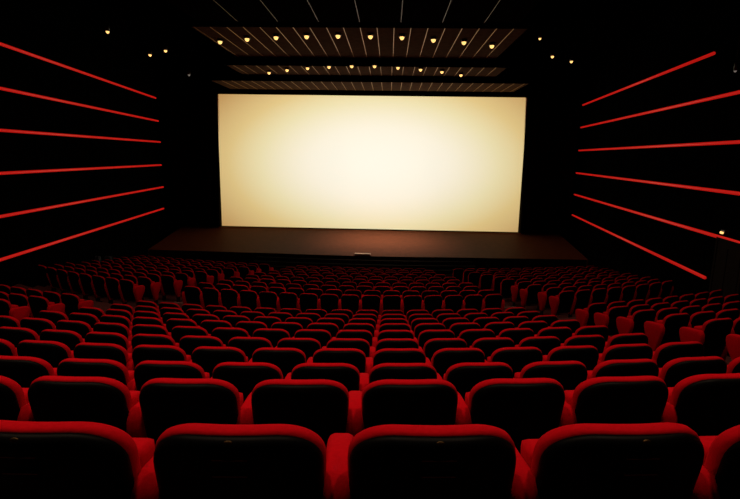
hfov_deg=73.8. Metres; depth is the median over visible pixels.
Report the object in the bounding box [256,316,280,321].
seat back
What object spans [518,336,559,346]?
backrest
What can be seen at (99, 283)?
seat
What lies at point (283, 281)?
seat
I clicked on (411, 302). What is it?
seat
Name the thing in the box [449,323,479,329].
cushion
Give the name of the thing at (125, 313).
seat
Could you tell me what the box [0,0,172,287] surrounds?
wall
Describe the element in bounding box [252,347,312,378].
seat
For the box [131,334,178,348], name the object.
seat
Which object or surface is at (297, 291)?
seat
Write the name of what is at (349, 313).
seat
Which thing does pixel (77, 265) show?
seat
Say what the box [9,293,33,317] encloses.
seat
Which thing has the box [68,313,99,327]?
seat
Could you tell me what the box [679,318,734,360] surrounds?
seat
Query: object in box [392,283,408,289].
seat
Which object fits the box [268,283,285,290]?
seat
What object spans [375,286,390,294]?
seat
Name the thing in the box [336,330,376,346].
seat
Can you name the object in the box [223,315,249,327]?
seat
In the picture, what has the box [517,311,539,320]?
seat
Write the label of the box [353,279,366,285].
seat
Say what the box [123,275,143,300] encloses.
seat
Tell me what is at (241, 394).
armrest
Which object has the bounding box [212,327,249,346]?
seat
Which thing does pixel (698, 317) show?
cushion
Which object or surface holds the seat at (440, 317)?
on the floor at (104, 305)
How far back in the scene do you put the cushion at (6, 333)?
5.58 m
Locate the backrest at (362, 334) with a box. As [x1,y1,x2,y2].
[336,330,372,340]
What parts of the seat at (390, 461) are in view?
number plate, armrest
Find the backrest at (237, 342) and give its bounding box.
[228,337,271,347]
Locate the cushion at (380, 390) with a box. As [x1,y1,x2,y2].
[362,379,457,400]
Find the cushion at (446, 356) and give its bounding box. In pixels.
[432,348,484,365]
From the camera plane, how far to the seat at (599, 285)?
14.92 m
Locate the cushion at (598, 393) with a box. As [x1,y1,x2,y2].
[571,376,664,409]
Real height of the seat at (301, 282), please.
0.918 m
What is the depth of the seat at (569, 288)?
14.62 m
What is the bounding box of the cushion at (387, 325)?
[379,323,409,328]
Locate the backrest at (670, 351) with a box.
[653,341,701,360]
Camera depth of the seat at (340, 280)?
17.06 m
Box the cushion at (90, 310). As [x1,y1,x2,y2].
[79,307,104,314]
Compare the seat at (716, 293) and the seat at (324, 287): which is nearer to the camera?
the seat at (716, 293)
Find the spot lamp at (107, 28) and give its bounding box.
[105,12,109,33]
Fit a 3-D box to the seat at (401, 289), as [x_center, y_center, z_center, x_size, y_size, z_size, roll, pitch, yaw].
[0.961,1.535,15.192,0.563,0.918,0.462,1,11,-2]
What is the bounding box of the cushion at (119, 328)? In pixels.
[95,322,129,336]
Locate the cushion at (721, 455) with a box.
[704,425,739,475]
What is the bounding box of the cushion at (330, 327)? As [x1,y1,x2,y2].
[307,323,338,331]
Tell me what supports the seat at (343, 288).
on the floor at (104, 305)
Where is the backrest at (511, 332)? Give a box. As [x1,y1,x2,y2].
[498,328,532,336]
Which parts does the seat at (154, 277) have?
armrest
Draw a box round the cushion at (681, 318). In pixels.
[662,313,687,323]
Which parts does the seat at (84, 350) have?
armrest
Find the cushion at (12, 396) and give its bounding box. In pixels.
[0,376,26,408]
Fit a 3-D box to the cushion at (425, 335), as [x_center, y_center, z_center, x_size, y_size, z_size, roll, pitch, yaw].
[0.885,1.348,6.622,0.487,0.620,0.213,0,11,-4]
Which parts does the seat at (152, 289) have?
armrest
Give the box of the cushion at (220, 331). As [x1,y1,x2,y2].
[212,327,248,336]
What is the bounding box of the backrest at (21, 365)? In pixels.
[0,355,54,375]
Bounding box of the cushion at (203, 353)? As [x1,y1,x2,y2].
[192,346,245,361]
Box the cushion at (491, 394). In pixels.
[468,378,563,409]
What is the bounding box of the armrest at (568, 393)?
[564,390,573,404]
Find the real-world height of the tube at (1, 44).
0.089 m
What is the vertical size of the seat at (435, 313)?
0.918 m
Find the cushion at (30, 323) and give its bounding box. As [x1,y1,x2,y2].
[23,317,55,329]
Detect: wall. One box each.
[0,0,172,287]
[163,65,585,242]
[570,0,739,296]
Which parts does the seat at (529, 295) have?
armrest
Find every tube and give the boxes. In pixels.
[0,42,155,98]
[0,87,158,121]
[0,129,160,142]
[0,164,161,174]
[0,186,163,217]
[0,208,163,260]
[572,214,706,278]
[574,194,739,243]
[576,172,739,194]
[578,140,739,150]
[580,90,739,127]
[582,52,716,105]
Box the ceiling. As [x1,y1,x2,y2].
[50,0,684,68]
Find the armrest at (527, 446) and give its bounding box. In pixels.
[521,439,538,468]
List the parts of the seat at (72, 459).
number plate, armrest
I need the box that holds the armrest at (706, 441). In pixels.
[699,436,716,465]
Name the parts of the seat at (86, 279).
armrest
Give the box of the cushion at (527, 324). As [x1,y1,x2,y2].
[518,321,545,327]
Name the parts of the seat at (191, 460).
number plate, armrest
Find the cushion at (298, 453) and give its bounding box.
[155,423,325,479]
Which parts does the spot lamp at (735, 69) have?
stem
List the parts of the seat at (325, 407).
armrest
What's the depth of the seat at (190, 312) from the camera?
9.59 m
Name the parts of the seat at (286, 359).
armrest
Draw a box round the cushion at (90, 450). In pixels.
[0,420,140,479]
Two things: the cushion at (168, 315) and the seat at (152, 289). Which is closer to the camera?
the cushion at (168, 315)
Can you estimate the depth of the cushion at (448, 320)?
8.54 m
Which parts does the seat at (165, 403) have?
armrest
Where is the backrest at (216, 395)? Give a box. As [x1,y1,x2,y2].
[141,378,240,411]
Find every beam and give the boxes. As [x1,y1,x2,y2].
[168,5,550,28]
[190,56,550,83]
[203,43,530,67]
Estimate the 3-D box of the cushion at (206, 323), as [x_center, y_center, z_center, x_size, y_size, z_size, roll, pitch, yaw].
[-2.364,1.365,7.616,0.487,0.620,0.213,2,11,3]
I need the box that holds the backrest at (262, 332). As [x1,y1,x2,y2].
[253,328,289,337]
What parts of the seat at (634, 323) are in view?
armrest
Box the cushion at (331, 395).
[251,379,348,410]
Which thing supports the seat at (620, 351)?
on the floor at (104, 305)
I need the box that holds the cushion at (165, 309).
[161,307,183,313]
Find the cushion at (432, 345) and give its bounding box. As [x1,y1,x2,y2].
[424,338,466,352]
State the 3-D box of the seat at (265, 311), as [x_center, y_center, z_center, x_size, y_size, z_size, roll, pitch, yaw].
[-2.210,1.663,10.782,0.563,0.918,0.462,2,11,4]
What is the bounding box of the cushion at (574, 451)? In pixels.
[530,422,699,479]
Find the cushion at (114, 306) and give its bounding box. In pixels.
[112,304,133,312]
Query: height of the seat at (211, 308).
0.918 m
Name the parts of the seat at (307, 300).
armrest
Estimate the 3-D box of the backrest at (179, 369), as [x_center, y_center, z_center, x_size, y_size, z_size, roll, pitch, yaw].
[-1.413,1.058,3.516,0.487,0.620,0.213,1,10,1]
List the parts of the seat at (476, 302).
armrest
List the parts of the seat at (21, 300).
armrest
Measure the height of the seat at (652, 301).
0.918 m
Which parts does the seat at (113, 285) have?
armrest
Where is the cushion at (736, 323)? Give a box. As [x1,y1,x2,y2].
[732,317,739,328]
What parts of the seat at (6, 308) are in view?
armrest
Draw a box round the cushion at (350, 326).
[343,323,374,332]
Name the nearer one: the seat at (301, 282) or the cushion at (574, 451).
the cushion at (574, 451)
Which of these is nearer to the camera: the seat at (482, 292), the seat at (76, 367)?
the seat at (76, 367)
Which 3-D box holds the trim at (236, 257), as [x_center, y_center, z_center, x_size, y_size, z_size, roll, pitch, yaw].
[-0.303,0.696,25.838,23.000,0.804,0.522,1,11,2]
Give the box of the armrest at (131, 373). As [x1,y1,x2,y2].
[128,370,133,380]
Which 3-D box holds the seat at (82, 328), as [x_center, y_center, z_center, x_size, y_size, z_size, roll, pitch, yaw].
[-3.980,1.376,6.871,0.563,0.918,0.462,2,11,7]
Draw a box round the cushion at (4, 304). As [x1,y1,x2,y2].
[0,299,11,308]
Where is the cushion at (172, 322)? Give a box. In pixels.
[167,318,197,326]
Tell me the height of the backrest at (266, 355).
0.620 m
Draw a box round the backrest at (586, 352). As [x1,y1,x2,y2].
[547,345,596,360]
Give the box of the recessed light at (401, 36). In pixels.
[399,34,404,39]
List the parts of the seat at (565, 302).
armrest, armrest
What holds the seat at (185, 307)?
on the floor at (104, 305)
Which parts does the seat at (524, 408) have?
armrest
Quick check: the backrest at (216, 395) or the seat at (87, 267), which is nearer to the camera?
the backrest at (216, 395)
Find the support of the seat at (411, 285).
on the floor at (104, 305)
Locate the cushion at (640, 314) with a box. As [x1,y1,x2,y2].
[631,309,653,318]
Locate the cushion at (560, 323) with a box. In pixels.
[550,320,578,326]
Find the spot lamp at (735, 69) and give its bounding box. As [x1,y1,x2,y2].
[733,37,739,71]
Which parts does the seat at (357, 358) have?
armrest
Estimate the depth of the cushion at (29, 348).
4.46 m
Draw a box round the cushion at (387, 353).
[373,348,425,359]
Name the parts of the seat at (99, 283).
armrest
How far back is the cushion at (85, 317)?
7.69 m
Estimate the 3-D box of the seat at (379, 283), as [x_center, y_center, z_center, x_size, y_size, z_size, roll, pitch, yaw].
[0.457,1.489,16.239,0.563,0.918,0.462,1,11,0]
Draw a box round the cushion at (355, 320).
[348,318,375,322]
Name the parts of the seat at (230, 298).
armrest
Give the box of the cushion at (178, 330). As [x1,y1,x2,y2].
[174,326,207,335]
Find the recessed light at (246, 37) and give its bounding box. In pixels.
[244,35,249,41]
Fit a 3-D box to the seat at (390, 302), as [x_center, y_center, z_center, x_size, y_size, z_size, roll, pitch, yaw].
[0.607,1.609,13.073,0.563,0.918,0.462,1,11,-2]
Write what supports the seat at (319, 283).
on the floor at (104, 305)
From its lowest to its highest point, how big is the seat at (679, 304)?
0.918 m
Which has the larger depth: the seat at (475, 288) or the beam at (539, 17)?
the beam at (539, 17)
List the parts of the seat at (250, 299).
armrest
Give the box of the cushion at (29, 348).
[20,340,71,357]
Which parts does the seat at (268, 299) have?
armrest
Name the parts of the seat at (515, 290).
armrest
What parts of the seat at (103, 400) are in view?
armrest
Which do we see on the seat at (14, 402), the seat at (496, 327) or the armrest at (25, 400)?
the armrest at (25, 400)
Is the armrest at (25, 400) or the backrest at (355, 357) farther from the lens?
the backrest at (355, 357)
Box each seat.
[0,284,10,293]
[0,291,9,301]
[0,299,29,321]
[0,315,20,327]
[0,327,39,347]
[0,339,17,355]
[0,355,56,387]
[0,376,34,421]
[0,420,160,498]
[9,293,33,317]
[10,286,26,295]
[17,340,73,367]
[20,317,55,335]
[26,289,42,296]
[27,376,147,437]
[28,295,64,317]
[37,265,58,292]
[38,310,67,325]
[39,329,84,350]
[43,291,65,313]
[46,267,65,293]
[54,264,70,291]
[56,269,76,294]
[56,320,92,338]
[57,358,136,390]
[61,293,93,316]
[64,266,79,293]
[67,271,89,299]
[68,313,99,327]
[73,342,134,370]
[74,268,91,295]
[75,264,85,270]
[78,307,104,319]
[79,273,101,301]
[85,266,96,271]
[85,270,103,297]
[85,332,132,352]
[92,275,112,303]
[93,322,132,340]
[96,267,107,272]
[97,271,115,299]
[100,315,132,329]
[105,277,126,304]
[105,309,133,321]
[108,269,119,273]
[110,273,128,301]
[110,304,134,315]
[119,279,144,302]
[120,270,132,275]
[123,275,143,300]
[131,324,171,337]
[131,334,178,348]
[132,317,165,327]
[132,345,191,368]
[133,272,152,298]
[133,311,162,321]
[134,301,158,310]
[134,360,211,390]
[135,305,160,316]
[137,276,160,304]
[139,378,253,444]
[147,273,167,300]
[148,270,167,294]
[153,423,352,498]
[159,302,181,311]
[160,307,185,316]
[161,275,182,301]
[162,271,180,295]
[162,312,191,323]
[166,318,199,331]
[171,326,210,342]
[175,273,195,290]
[179,335,225,359]
[182,286,204,308]
[182,304,204,312]
[186,309,209,318]
[192,314,219,325]
[192,346,251,377]
[198,282,214,290]
[200,320,233,335]
[202,287,222,307]
[205,305,226,314]
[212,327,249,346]
[212,362,290,402]
[213,310,236,319]
[215,283,231,291]
[218,280,234,287]
[220,289,241,309]
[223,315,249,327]
[228,337,276,361]
[229,277,242,283]
[229,306,251,315]
[232,285,249,293]
[235,281,251,288]
[235,321,267,336]
[239,290,260,310]
[240,311,264,320]
[244,278,258,284]
[250,286,267,294]
[251,282,268,290]
[251,379,363,446]
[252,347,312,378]
[253,328,293,347]
[254,307,275,315]
[254,316,280,328]
[259,291,280,311]
[260,278,274,285]
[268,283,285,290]
[268,312,292,321]
[269,287,285,297]
[271,322,302,337]
[276,279,290,287]
[277,338,325,361]
[279,292,300,309]
[279,308,301,316]
[285,317,312,328]
[286,283,300,291]
[287,288,304,298]
[291,277,303,282]
[291,363,368,391]
[292,280,306,288]
[294,329,335,348]
[296,313,320,322]
[299,293,320,312]
[303,284,318,292]
[305,309,326,317]
[306,277,319,283]
[306,288,322,298]
[307,323,340,338]
[309,281,322,288]
[313,348,372,373]
[317,318,345,329]
[320,294,341,313]
[321,278,334,284]
[321,285,336,293]
[324,313,348,323]
[325,281,339,288]
[325,289,343,298]
[326,338,374,357]
[330,309,353,319]
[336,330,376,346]
[337,278,350,285]
[339,285,354,294]
[341,294,361,314]
[342,282,357,289]
[343,323,378,336]
[344,290,363,299]
[348,318,379,330]
[348,424,538,498]
[352,314,379,324]
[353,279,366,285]
[356,310,380,319]
[357,286,372,293]
[359,282,374,289]
[362,295,382,314]
[362,379,471,429]
[364,290,382,299]
[368,279,381,285]
[369,363,442,383]
[373,348,431,366]
[375,282,392,289]
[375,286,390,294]
[375,338,423,351]
[377,330,418,344]
[379,323,414,336]
[380,314,408,323]
[380,318,410,329]
[381,310,406,319]
[383,290,402,299]
[383,295,403,312]
[384,279,397,286]
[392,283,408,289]
[393,286,407,294]
[400,280,413,286]
[402,290,420,298]
[403,295,424,315]
[406,310,428,319]
[408,314,432,325]
[409,283,423,289]
[410,286,425,294]
[411,318,438,331]
[414,323,445,339]
[416,280,429,286]
[418,330,454,348]
[421,290,438,300]
[423,338,466,361]
[424,295,444,313]
[425,283,439,289]
[428,286,443,294]
[431,280,444,286]
[431,309,453,318]
[431,348,486,378]
[436,313,460,323]
[440,290,456,300]
[442,283,456,290]
[442,318,468,329]
[443,362,514,400]
[444,295,465,312]
[446,286,461,294]
[447,280,460,285]
[448,323,480,337]
[457,309,477,317]
[457,329,494,347]
[458,290,475,299]
[459,283,472,289]
[462,286,478,294]
[464,295,484,312]
[464,313,487,322]
[465,378,576,453]
[470,337,513,360]
[473,317,499,328]
[477,290,493,298]
[481,308,501,316]
[483,294,504,311]
[483,322,514,337]
[487,347,542,376]
[491,312,513,321]
[496,328,533,346]
[503,316,528,327]
[505,307,525,315]
[511,281,531,306]
[514,361,587,390]
[515,336,560,354]
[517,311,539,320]
[518,321,547,334]
[520,284,543,310]
[521,422,719,498]
[532,315,557,325]
[533,281,546,287]
[534,327,571,342]
[538,287,561,314]
[542,284,557,290]
[543,345,601,370]
[547,280,560,285]
[548,320,579,332]
[549,290,576,317]
[558,283,572,289]
[561,335,605,353]
[562,279,574,284]
[562,286,577,313]
[564,376,677,423]
[572,325,610,341]
[573,282,586,287]
[574,289,592,311]
[575,303,607,326]
[576,279,588,284]
[577,285,592,292]
[587,359,658,378]
[588,281,600,286]
[589,278,601,282]
[591,288,607,303]
[593,284,607,289]
[594,306,630,335]
[598,343,656,363]
[601,280,614,285]
[605,333,647,347]
[607,283,621,288]
[607,287,622,305]
[607,301,626,309]
[615,279,627,283]
[616,309,657,333]
[621,282,634,287]
[622,285,636,302]
[627,299,644,309]
[628,278,639,282]
[629,304,650,315]
[635,280,647,285]
[635,284,649,301]
[640,277,651,280]
[644,313,691,350]
[645,298,662,306]
[648,279,659,284]
[648,282,661,298]
[651,302,670,312]
[652,341,703,367]
[656,307,679,319]
[658,356,726,386]
[660,280,673,298]
[663,296,678,303]
[667,373,739,435]
[670,300,689,309]
[679,294,694,301]
[679,305,701,315]
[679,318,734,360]
[689,298,707,307]
[689,311,715,327]
[694,292,709,299]
[699,425,739,498]
[701,303,721,312]
[707,296,723,304]
[709,290,722,298]
[715,309,739,320]
[722,301,739,309]
[724,294,739,302]
[726,334,739,359]
[726,357,739,373]
[727,317,739,356]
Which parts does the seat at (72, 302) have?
armrest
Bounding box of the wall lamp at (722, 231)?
[720,230,729,233]
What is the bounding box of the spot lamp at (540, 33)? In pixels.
[538,29,541,39]
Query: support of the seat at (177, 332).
on the floor at (104, 305)
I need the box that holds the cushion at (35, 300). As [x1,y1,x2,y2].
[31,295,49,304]
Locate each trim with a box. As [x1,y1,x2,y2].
[150,250,586,271]
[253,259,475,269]
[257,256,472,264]
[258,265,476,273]
[274,269,452,276]
[708,237,739,300]
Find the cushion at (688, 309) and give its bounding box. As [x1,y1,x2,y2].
[679,305,698,312]
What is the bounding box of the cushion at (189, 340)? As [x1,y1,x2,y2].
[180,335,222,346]
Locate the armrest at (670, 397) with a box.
[667,387,673,401]
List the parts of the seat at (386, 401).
armrest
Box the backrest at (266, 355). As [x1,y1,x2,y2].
[252,347,305,362]
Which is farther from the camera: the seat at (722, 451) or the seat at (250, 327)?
the seat at (250, 327)
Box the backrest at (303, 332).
[294,329,330,336]
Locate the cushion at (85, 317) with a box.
[71,313,98,322]
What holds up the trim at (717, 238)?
attached to the wall at (693, 29)
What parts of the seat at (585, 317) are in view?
armrest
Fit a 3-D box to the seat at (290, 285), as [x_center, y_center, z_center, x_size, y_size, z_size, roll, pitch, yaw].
[-2.305,1.461,15.307,0.563,0.918,0.462,2,11,6]
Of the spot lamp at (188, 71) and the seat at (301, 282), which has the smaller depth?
the seat at (301, 282)
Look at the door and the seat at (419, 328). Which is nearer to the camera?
the seat at (419, 328)
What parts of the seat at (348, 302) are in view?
armrest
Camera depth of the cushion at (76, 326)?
6.60 m
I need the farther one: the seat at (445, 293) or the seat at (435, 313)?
the seat at (445, 293)
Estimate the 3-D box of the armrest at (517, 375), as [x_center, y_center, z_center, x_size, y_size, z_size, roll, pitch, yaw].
[1.317,1.128,3.724,0.448,0.403,0.156,0,11,-5]
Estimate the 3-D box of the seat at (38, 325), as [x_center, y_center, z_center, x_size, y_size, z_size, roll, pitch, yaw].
[-4.518,1.354,6.944,0.563,0.918,0.462,3,11,8]
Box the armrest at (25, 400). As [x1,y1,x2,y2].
[22,388,28,403]
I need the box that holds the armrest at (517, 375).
[514,372,520,378]
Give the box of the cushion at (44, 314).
[40,310,67,319]
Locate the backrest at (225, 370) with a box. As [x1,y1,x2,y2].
[213,362,282,378]
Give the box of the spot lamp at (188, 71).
[187,58,190,75]
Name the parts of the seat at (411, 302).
armrest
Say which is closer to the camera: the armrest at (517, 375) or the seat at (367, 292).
the armrest at (517, 375)
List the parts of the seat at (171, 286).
armrest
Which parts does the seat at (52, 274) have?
armrest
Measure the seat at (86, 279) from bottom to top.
0.918 m
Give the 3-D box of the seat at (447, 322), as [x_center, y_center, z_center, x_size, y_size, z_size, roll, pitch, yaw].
[1.532,1.607,8.829,0.563,0.918,0.462,0,11,-6]
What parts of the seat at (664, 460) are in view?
number plate, armrest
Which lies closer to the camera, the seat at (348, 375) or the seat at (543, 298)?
the seat at (348, 375)
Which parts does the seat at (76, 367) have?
armrest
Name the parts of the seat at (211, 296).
armrest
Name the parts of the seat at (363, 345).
armrest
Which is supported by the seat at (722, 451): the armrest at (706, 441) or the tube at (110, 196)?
the armrest at (706, 441)
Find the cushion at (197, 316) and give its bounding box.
[193,314,219,319]
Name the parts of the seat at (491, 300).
armrest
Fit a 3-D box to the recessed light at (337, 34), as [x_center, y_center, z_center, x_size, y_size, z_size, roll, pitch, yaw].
[-1.150,-7.685,17.719,0.246,0.200,0.246,1,11,2]
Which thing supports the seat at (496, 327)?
on the floor at (104, 305)
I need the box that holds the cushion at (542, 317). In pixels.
[532,315,556,320]
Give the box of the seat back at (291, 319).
[285,317,312,322]
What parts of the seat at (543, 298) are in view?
armrest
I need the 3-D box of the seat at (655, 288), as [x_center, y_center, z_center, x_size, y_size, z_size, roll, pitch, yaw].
[8.504,1.395,14.910,0.563,0.918,0.456,-4,12,-24]
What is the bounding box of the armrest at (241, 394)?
[239,392,242,405]
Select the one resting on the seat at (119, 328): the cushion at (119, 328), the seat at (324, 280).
the cushion at (119, 328)
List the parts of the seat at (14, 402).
armrest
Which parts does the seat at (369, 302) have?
armrest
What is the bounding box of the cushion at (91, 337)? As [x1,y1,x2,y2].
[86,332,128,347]
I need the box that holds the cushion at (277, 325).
[271,322,302,328]
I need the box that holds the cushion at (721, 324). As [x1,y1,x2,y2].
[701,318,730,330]
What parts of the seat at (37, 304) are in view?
armrest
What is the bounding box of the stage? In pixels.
[148,226,587,266]
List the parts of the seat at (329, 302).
armrest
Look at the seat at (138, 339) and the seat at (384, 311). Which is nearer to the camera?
the seat at (138, 339)
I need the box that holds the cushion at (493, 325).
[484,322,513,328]
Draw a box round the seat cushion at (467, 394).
[465,392,469,405]
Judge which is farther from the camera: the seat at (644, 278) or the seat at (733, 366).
the seat at (644, 278)
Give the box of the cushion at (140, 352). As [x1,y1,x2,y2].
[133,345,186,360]
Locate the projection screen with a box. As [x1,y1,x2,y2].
[214,92,529,232]
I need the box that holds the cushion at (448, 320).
[442,318,467,323]
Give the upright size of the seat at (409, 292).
0.918 m
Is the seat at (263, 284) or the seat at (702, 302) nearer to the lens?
the seat at (702, 302)
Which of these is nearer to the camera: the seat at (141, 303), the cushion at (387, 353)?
the cushion at (387, 353)
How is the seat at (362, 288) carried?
on the floor at (104, 305)
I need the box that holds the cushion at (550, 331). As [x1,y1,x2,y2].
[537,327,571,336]
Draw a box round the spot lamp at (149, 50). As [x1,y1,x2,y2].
[148,45,151,56]
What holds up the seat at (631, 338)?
on the floor at (104, 305)
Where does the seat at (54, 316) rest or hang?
on the floor at (104, 305)
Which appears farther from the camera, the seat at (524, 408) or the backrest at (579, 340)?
the backrest at (579, 340)
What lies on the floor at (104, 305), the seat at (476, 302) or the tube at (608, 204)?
the seat at (476, 302)
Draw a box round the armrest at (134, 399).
[130,391,139,405]
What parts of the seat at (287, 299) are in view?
armrest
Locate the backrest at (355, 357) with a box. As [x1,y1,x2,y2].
[313,348,365,366]
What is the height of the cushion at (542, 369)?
0.620 m
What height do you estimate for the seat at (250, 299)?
0.918 m
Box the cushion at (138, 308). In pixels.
[135,305,158,313]
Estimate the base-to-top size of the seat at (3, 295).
0.918 m
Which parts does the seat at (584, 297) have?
armrest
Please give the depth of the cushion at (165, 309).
9.65 m
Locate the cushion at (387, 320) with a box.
[380,318,407,323]
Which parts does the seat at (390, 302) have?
armrest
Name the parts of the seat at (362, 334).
armrest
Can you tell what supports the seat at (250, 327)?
on the floor at (104, 305)
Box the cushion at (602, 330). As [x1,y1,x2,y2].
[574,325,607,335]
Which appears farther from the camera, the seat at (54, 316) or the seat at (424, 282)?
the seat at (424, 282)
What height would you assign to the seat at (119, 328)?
0.918 m
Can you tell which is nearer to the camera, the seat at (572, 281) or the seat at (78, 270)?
the seat at (78, 270)
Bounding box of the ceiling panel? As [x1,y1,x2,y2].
[192,27,526,58]
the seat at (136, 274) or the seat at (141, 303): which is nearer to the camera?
the seat at (141, 303)
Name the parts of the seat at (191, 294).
armrest, armrest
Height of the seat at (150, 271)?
0.918 m
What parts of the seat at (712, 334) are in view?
armrest, armrest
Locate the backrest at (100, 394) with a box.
[31,376,132,411]
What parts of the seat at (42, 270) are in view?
armrest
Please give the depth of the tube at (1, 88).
18.41 m
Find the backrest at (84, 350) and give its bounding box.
[75,342,128,362]
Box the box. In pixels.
[354,253,370,255]
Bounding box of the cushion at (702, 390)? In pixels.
[669,373,739,406]
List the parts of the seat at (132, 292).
armrest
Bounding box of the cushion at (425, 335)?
[418,330,454,341]
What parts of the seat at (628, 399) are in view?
armrest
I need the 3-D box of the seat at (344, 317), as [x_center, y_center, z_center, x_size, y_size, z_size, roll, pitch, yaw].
[-0.614,1.651,9.724,0.563,0.918,0.462,1,11,0]
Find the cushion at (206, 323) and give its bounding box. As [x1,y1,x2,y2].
[201,320,231,327]
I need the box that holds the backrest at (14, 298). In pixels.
[10,293,28,302]
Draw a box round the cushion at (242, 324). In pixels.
[237,321,266,328]
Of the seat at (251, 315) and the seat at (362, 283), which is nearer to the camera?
the seat at (251, 315)
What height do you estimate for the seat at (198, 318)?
0.918 m
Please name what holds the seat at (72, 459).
on the floor at (104, 305)
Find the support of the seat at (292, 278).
on the floor at (104, 305)
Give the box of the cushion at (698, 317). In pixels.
[689,311,713,322]
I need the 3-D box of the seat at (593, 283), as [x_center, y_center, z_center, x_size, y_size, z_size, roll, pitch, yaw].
[7.304,1.446,16.221,0.563,0.918,0.456,-2,11,-17]
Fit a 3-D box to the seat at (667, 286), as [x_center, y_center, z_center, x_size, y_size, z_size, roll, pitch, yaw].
[8.996,1.360,15.142,0.563,0.918,0.456,-4,12,-26]
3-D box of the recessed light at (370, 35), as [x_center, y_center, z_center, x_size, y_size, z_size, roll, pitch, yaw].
[0.017,-7.665,17.716,0.246,0.200,0.246,1,11,2]
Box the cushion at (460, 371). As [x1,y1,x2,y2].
[445,362,512,380]
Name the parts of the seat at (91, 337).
armrest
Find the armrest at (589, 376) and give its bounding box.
[587,370,592,378]
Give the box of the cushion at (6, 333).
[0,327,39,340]
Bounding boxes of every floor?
[14,282,731,364]
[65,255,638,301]
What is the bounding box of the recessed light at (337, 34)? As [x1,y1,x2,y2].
[335,32,340,38]
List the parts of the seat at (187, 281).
armrest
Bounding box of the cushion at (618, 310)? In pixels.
[607,306,627,315]
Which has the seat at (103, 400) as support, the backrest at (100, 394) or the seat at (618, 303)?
the backrest at (100, 394)
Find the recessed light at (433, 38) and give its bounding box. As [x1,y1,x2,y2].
[430,36,436,42]
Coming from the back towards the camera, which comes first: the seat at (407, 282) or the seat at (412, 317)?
the seat at (407, 282)
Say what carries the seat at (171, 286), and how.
on the floor at (104, 305)
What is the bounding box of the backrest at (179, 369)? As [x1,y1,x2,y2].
[135,360,204,377]
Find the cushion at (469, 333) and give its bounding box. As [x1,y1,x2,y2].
[459,329,493,337]
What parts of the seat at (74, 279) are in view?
armrest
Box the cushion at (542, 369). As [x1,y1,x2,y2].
[520,361,585,377]
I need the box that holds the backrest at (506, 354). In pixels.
[490,347,541,361]
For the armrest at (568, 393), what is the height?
0.403 m
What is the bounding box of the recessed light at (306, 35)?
[303,33,309,38]
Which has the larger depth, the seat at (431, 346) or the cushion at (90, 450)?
the seat at (431, 346)
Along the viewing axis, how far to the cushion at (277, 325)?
7.42 m
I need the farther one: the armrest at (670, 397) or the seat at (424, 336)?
the seat at (424, 336)
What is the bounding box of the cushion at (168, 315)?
[163,312,189,318]
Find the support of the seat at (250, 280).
on the floor at (104, 305)
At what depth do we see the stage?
27.77 m
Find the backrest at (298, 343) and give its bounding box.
[277,338,320,348]
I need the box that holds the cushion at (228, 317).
[223,315,249,320]
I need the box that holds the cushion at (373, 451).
[348,424,515,476]
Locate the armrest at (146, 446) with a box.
[133,438,154,468]
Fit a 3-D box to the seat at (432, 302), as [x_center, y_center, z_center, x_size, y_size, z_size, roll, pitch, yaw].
[1.693,1.614,13.136,0.563,0.918,0.462,0,11,-5]
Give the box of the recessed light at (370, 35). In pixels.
[367,33,373,38]
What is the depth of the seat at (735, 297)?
11.28 m
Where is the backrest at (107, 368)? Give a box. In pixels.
[59,358,129,382]
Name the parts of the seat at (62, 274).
armrest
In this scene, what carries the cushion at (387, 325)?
on the seat at (387, 326)
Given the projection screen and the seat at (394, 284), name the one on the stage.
the projection screen
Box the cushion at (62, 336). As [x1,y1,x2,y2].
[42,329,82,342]
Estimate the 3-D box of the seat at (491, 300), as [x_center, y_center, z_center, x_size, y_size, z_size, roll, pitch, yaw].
[3.314,1.603,13.336,0.563,0.918,0.462,-1,11,-9]
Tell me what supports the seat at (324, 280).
on the floor at (104, 305)
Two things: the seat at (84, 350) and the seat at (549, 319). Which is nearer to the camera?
the seat at (84, 350)
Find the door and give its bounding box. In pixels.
[711,240,739,296]
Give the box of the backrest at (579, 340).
[564,335,603,345]
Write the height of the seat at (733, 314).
0.918 m
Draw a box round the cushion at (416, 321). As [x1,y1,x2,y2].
[411,318,437,325]
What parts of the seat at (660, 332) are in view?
armrest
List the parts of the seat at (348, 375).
armrest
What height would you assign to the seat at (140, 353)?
0.918 m
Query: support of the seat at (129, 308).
on the floor at (104, 305)
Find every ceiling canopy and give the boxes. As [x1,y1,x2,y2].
[167,0,540,22]
[213,81,526,91]
[227,65,505,76]
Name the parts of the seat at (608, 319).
armrest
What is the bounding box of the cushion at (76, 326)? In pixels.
[58,320,91,331]
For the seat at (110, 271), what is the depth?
16.52 m
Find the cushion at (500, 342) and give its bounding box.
[472,337,513,347]
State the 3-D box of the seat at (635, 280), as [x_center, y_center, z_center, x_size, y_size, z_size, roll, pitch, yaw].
[8.852,1.374,16.743,0.563,0.918,0.456,-3,11,-20]
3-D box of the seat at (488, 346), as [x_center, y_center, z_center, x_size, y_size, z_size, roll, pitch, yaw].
[1.426,1.408,5.778,0.563,0.918,0.462,0,11,-5]

